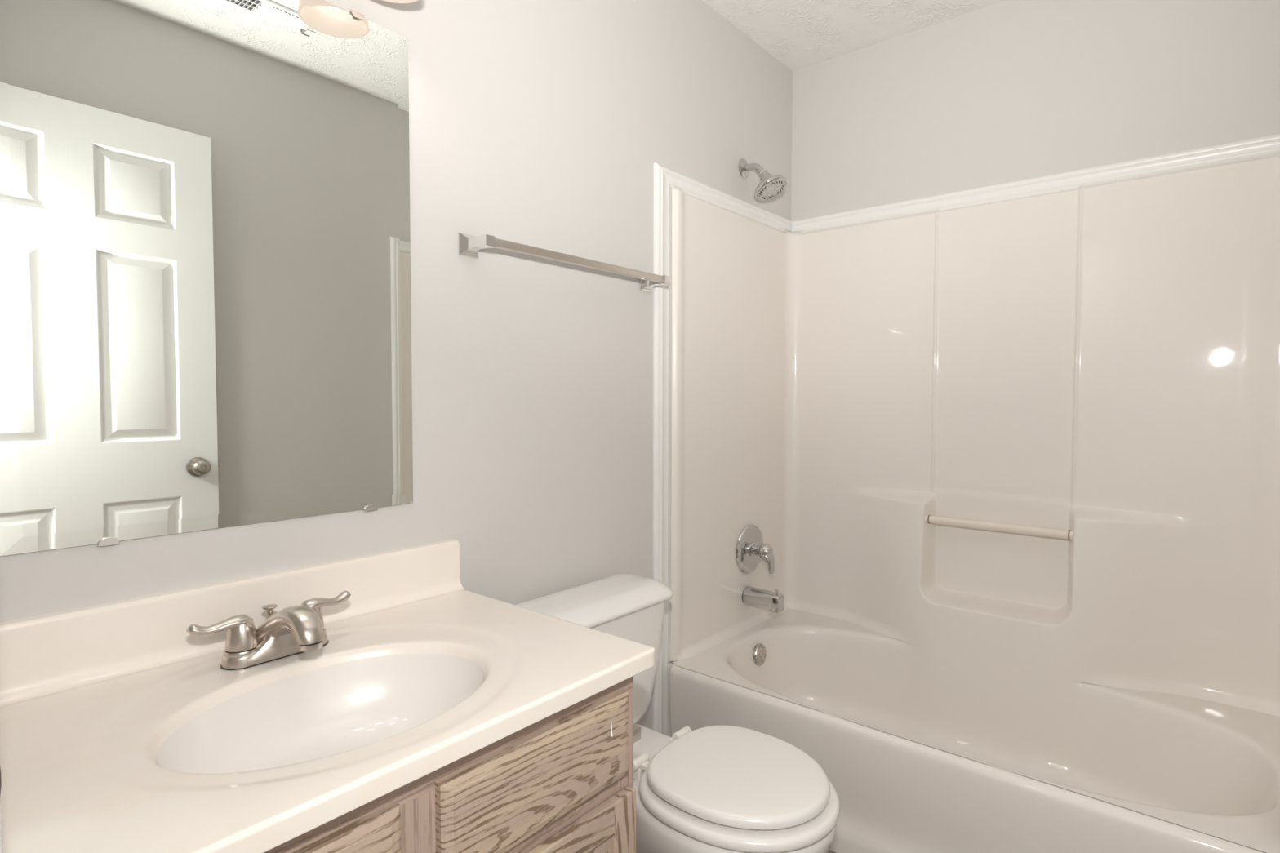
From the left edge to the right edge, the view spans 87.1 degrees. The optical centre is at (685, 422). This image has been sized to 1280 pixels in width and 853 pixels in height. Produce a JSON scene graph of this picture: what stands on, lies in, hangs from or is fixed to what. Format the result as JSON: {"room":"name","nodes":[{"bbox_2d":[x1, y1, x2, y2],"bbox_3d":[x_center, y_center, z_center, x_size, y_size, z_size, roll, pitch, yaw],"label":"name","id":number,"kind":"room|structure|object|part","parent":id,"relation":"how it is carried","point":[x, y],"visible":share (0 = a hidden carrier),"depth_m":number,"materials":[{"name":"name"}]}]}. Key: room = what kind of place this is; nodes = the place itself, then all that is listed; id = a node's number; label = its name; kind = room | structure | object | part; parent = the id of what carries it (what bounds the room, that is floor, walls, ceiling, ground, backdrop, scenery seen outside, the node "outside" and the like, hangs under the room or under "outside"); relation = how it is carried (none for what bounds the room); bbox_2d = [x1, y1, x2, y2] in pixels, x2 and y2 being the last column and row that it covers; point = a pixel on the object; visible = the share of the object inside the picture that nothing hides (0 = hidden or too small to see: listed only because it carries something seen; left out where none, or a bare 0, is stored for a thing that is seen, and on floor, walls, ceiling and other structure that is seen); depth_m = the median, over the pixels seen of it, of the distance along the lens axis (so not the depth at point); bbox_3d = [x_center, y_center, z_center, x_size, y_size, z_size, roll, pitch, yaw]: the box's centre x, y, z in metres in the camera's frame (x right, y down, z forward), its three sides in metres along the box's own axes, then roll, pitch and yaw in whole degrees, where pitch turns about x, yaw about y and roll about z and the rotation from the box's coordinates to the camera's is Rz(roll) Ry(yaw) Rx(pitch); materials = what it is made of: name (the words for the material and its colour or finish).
{"room":"bathroom","nodes":[
{"label":"bathroom","id":0,"kind":"room"},
{"bbox_2d":[0,0,792,729],"bbox_3d":[-0.339,-0.128,1.804,0.120,2.440,2.540,2,3,38],"label":"wall","id":1,"kind":"structure","parent":0,"point":[544,124],"depth_m":1.65,"materials":[{"name":"grey paint"}]},
{"bbox_2d":[0,0,413,555],"bbox_3d":[-0.759,-0.302,1.153,0.010,0.967,0.612,2,3,38],"label":"wall mirror","id":2,"kind":"object","parent":1,"relation":"attached to","point":[206,307],"visible":1,"depth_m":1.10,"materials":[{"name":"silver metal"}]},
{"bbox_2d":[0,539,465,706],"bbox_3d":[-0.744,0.323,1.172,0.041,0.106,0.797,2,3,38],"label":"backsplash","id":3,"kind":"structure","parent":1,"relation":"attached to","point":[44,655],"depth_m":1.08,"materials":[{"name":"stone"}]},
{"bbox_2d":[382,0,417,3],"bbox_3d":[-0.681,-0.901,1.094,0.175,0.195,0.580,2,3,38],"label":"vanity light","id":4,"kind":"object","parent":1,"relation":"attached to","point":[390,1],"visible":1,"depth_m":1.29,"materials":[{"name":"white glass"}]},
{"bbox_2d":[457,232,670,292],"bbox_3d":[-0.269,-0.404,1.715,0.086,0.049,0.650,2,3,38],"label":"towel bar","id":5,"kind":"object","parent":1,"relation":"attached to","point":[468,246],"visible":1,"depth_m":1.58,"materials":[{"name":"silver metal"}]},
{"bbox_3d":[-0.454,-0.396,1.479,0.086,0.049,0.049,2,3,38],"label":"wall post","id":6,"kind":"part","parent":5,"relation":"part of","materials":[{"name":"silver metal"}]},
{"bbox_3d":[-0.085,-0.412,1.952,0.086,0.049,0.049,2,3,38],"label":"wall post","id":7,"kind":"part","parent":5,"relation":"part of","materials":[{"name":"silver metal"}]},
{"bbox_2d":[652,162,671,735],"bbox_3d":[-0.067,0.155,2.056,0.014,1.858,0.080,2,3,38],"label":"trim","id":8,"kind":"structure","parent":1,"relation":"attached to","point":[662,188],"depth_m":2.04,"materials":[{"name":"white"}]},
{"bbox_2d":[657,163,792,232],"bbox_3d":[0.166,-0.755,2.318,0.014,0.057,0.828,2,3,38],"label":"trim","id":9,"kind":"structure","parent":1,"relation":"attached to","point":[691,186],"depth_m":2.27,"materials":[{"name":"white"}]},
{"bbox_2d":[738,158,786,199],"bbox_3d":[0.272,-0.856,2.327,0.164,0.153,0.118,2,3,38],"label":"shower fixture","id":10,"kind":"object","parent":1,"relation":"attached to","point":[770,186],"visible":1,"depth_m":2.31,"materials":[{"name":"silver metal"}]},
{"bbox_3d":[0.243,-0.883,2.347,0.092,0.054,0.022,2,3,38],"label":"arm","id":11,"kind":"part","parent":10,"relation":"part of","materials":[{"name":"silver metal"}]},
{"bbox_2d":[702,0,1005,71],"bbox_3d":[0.148,-1.352,0.572,3.900,0.100,3.820,2,3,38],"label":"ceiling","id":12,"kind":"structure","parent":0,"point":[799,34],"depth_m":2.27,"materials":[{"name":"white paint"}]},
{"bbox_2d":[791,0,1279,221],"bbox_3d":[1.101,-0.138,2.216,1.644,2.440,0.120,2,3,38],"label":"wall","id":13,"kind":"structure","parent":0,"point":[1007,91],"depth_m":2.12,"materials":[{"name":"grey paint"}]},
{"bbox_2d":[791,133,1279,232],"bbox_3d":[1.015,-0.747,2.178,1.524,0.057,0.014,2,3,38],"label":"trim","id":14,"kind":"structure","parent":13,"relation":"attached to","point":[1268,144],"depth_m":2.07,"materials":[{"name":"white"}]},
{"bbox_3d":[0.138,1.186,0.665,3.900,0.100,3.820,2,3,38],"label":"floor","id":15,"kind":"structure","parent":0,"visible":0},
{"bbox_2d":[264,675,635,852],"bbox_3d":[-0.536,0.766,1.018,0.576,0.708,0.770,2,3,38],"label":"vanity cabinet","id":16,"kind":"object","parent":15,"relation":"on","point":[562,782],"visible":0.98,"depth_m":0.95,"materials":[{"name":"brown wood"}]},
{"bbox_2d":[0,539,654,852],"bbox_3d":[-0.526,0.397,1.004,0.595,0.240,0.797,2,3,38],"label":"countertop","id":17,"kind":"structure","parent":16,"relation":"on","point":[123,729],"depth_m":0.98,"materials":[{"name":"stone"}]},
{"bbox_2d":[186,591,351,670],"bbox_3d":[-0.673,0.335,1.093,0.198,0.095,0.200,0,2,-14],"label":"faucet","id":18,"kind":"object","parent":17,"relation":"on","point":[295,629],"visible":1,"depth_m":1.05,"materials":[{"name":"silver metal"}]},
{"bbox_3d":[-0.721,0.332,1.050,0.044,0.052,0.093,2,3,38],"label":"handle","id":19,"kind":"part","parent":18,"relation":"part of","materials":[{"name":"silver metal"}]},
{"bbox_3d":[-0.694,0.336,1.121,0.023,0.066,0.023,2,3,38],"label":"lift rod","id":20,"kind":"part","parent":18,"relation":"part of","materials":[{"name":"silver metal"}]},
{"bbox_3d":[-0.675,0.358,1.110,0.053,0.043,0.104,2,3,38],"label":"spout","id":21,"kind":"part","parent":18,"relation":"part of","materials":[{"name":"silver metal"}]},
{"bbox_3d":[-0.675,0.370,1.111,0.055,0.020,0.157,2,3,38],"label":"plate","id":22,"kind":"part","parent":18,"relation":"part of","materials":[{"name":"silver metal"}]},
{"bbox_3d":[-0.628,0.328,1.169,0.044,0.052,0.093,2,3,38],"label":"handle","id":23,"kind":"part","parent":18,"relation":"part of","materials":[{"name":"silver metal"}]},
{"bbox_2d":[155,653,484,773],"bbox_3d":[-0.495,0.462,0.969,0.327,0.112,0.426,2,3,38],"label":"sink basin","id":24,"kind":"object","parent":17,"relation":"in","point":[334,704],"depth_m":1.07,"materials":[{"name":"white ceramic"}]},
{"bbox_3d":[-0.445,0.532,0.678,0.020,0.141,0.329,2,3,38],"label":"drawer","id":25,"kind":"part","parent":16,"relation":"part of","materials":[{"name":"brown wood"}]},
{"bbox_3d":[-0.204,0.521,0.986,0.020,0.141,0.347,2,3,38],"label":"drawer","id":26,"kind":"part","parent":16,"relation":"part of","materials":[{"name":"brown wood"}]},
{"bbox_3d":[-0.200,0.646,0.994,0.019,0.052,0.258,2,3,38],"label":"rail","id":27,"kind":"part","parent":16,"relation":"part of","materials":[{"name":"brown wood"}]},
{"bbox_3d":[-0.203,0.813,1.002,0.006,0.286,0.260,2,3,38],"label":"door panel","id":28,"kind":"part","parent":16,"relation":"part of","materials":[{"name":"brown wood"}]},
{"bbox_2d":[633,724,640,743],"bbox_3d":[-0.112,0.562,1.213,0.050,0.045,0.070,2,3,38],"label":"toilet paper holder","id":29,"kind":"object","parent":16,"relation":"attached to","point":[637,730],"visible":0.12,"depth_m":1.23,"materials":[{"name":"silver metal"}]},
{"bbox_2d":[515,573,839,852],"bbox_3d":[-0.018,0.766,1.501,0.750,0.678,0.464,2,3,38],"label":"toilet","id":30,"kind":"object","parent":15,"relation":"on","point":[713,788],"visible":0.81,"depth_m":1.36,"materials":[{"name":"white ceramic"}]},
{"bbox_3d":[-0.233,0.441,1.657,0.204,0.042,0.464,2,3,38],"label":"tank lid","id":31,"kind":"part","parent":30,"relation":"part of","materials":[{"name":"white ceramic"}]},
{"bbox_3d":[-0.238,0.620,1.667,0.181,0.319,0.438,2,3,38],"label":"tank","id":32,"kind":"part","parent":30,"relation":"part of","materials":[{"name":"white ceramic"}]},
{"bbox_3d":[0.115,0.728,1.395,0.374,0.023,0.328,2,3,38],"label":"lid","id":33,"kind":"part","parent":30,"relation":"part of","materials":[{"name":"white plastic"}]},
{"bbox_3d":[0.116,0.759,1.396,0.409,0.024,0.362,2,3,38],"label":"seat","id":34,"kind":"part","parent":30,"relation":"part of","materials":[{"name":"white ceramic"}]},
{"bbox_2d":[666,153,1279,852],"bbox_3d":[0.766,0.190,1.897,1.516,1.806,0.802,2,3,38],"label":"shower","id":35,"kind":"object","parent":15,"relation":"on","point":[1009,469],"visible":0.98,"depth_m":2.06,"materials":[{"name":"white plastic"}]},
{"bbox_3d":[0.195,0.004,2.364,0.032,1.474,0.738,2,3,38],"label":"panel","id":36,"kind":"part","parent":35,"relation":"part of","materials":[{"name":"white plastic"}]},
{"bbox_2d":[736,524,774,573],"bbox_3d":[0.274,0.459,2.409,0.103,0.178,0.178,2,3,38],"label":"shower valve","id":37,"kind":"object","parent":35,"relation":"attached to","point":[751,548],"visible":1,"depth_m":2.40,"materials":[{"name":"silver metal"}]},
{"bbox_3d":[0.293,0.484,2.395,0.054,0.106,0.058,2,3,38],"label":"lever handle","id":38,"kind":"part","parent":37,"relation":"part of","materials":[{"name":"silver metal"}]},
{"bbox_3d":[0.261,0.812,2.356,0.027,0.071,0.071,2,3,38],"label":"overflow plate","id":39,"kind":"part","parent":35,"relation":"part of","materials":[{"name":"silver metal"}]},
{"bbox_2d":[742,586,784,613],"bbox_3d":[0.280,0.623,2.393,0.142,0.079,0.065,2,3,38],"label":"tub spout","id":40,"kind":"object","parent":35,"relation":"attached to","point":[774,602],"visible":1,"depth_m":2.37,"materials":[{"name":"silver metal"}]},
{"bbox_2d":[671,608,1279,852],"bbox_3d":[0.772,0.907,1.936,1.491,0.294,0.761,2,3,38],"label":"tub basin","id":41,"kind":"object","parent":35,"relation":"in","point":[1204,767],"depth_m":1.95,"materials":[{"name":"white plastic"}]},
{"bbox_3d":[0.994,0.333,2.153,0.440,0.027,0.027,2,3,38],"label":"grab rod","id":42,"kind":"part","parent":35,"relation":"part of","materials":[{"name":"beige plastic"}]},
{"bbox_3d":[0.971,0.015,2.153,1.495,1.474,0.137,2,3,38],"label":"panel","id":43,"kind":"part","parent":35,"relation":"part of","materials":[{"name":"white plastic"}]},
{"bbox_3d":[-0.438,-0.075,0.342,1.524,2.440,0.110,2,3,38],"label":"wall","id":44,"kind":"structure","parent":0,"visible":0},
{"bbox_2d":[0,767,1,795],"bbox_3d":[-0.494,0.248,0.445,0.014,0.063,0.057,2,3,38],"label":"strike plate","id":45,"kind":"object","parent":44,"relation":"attached to","point":[0,767],"visible":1,"depth_m":0.47,"materials":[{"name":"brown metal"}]},
{"bbox_2d":[0,795,2,852],"bbox_3d":[-0.199,0.089,0.161,0.926,2.127,0.137,2,3,38],"label":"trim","id":46,"kind":"structure","parent":44,"relation":"attached to","point":[1,832],"depth_m":0.47,"materials":[{"name":"white"}]}
]}

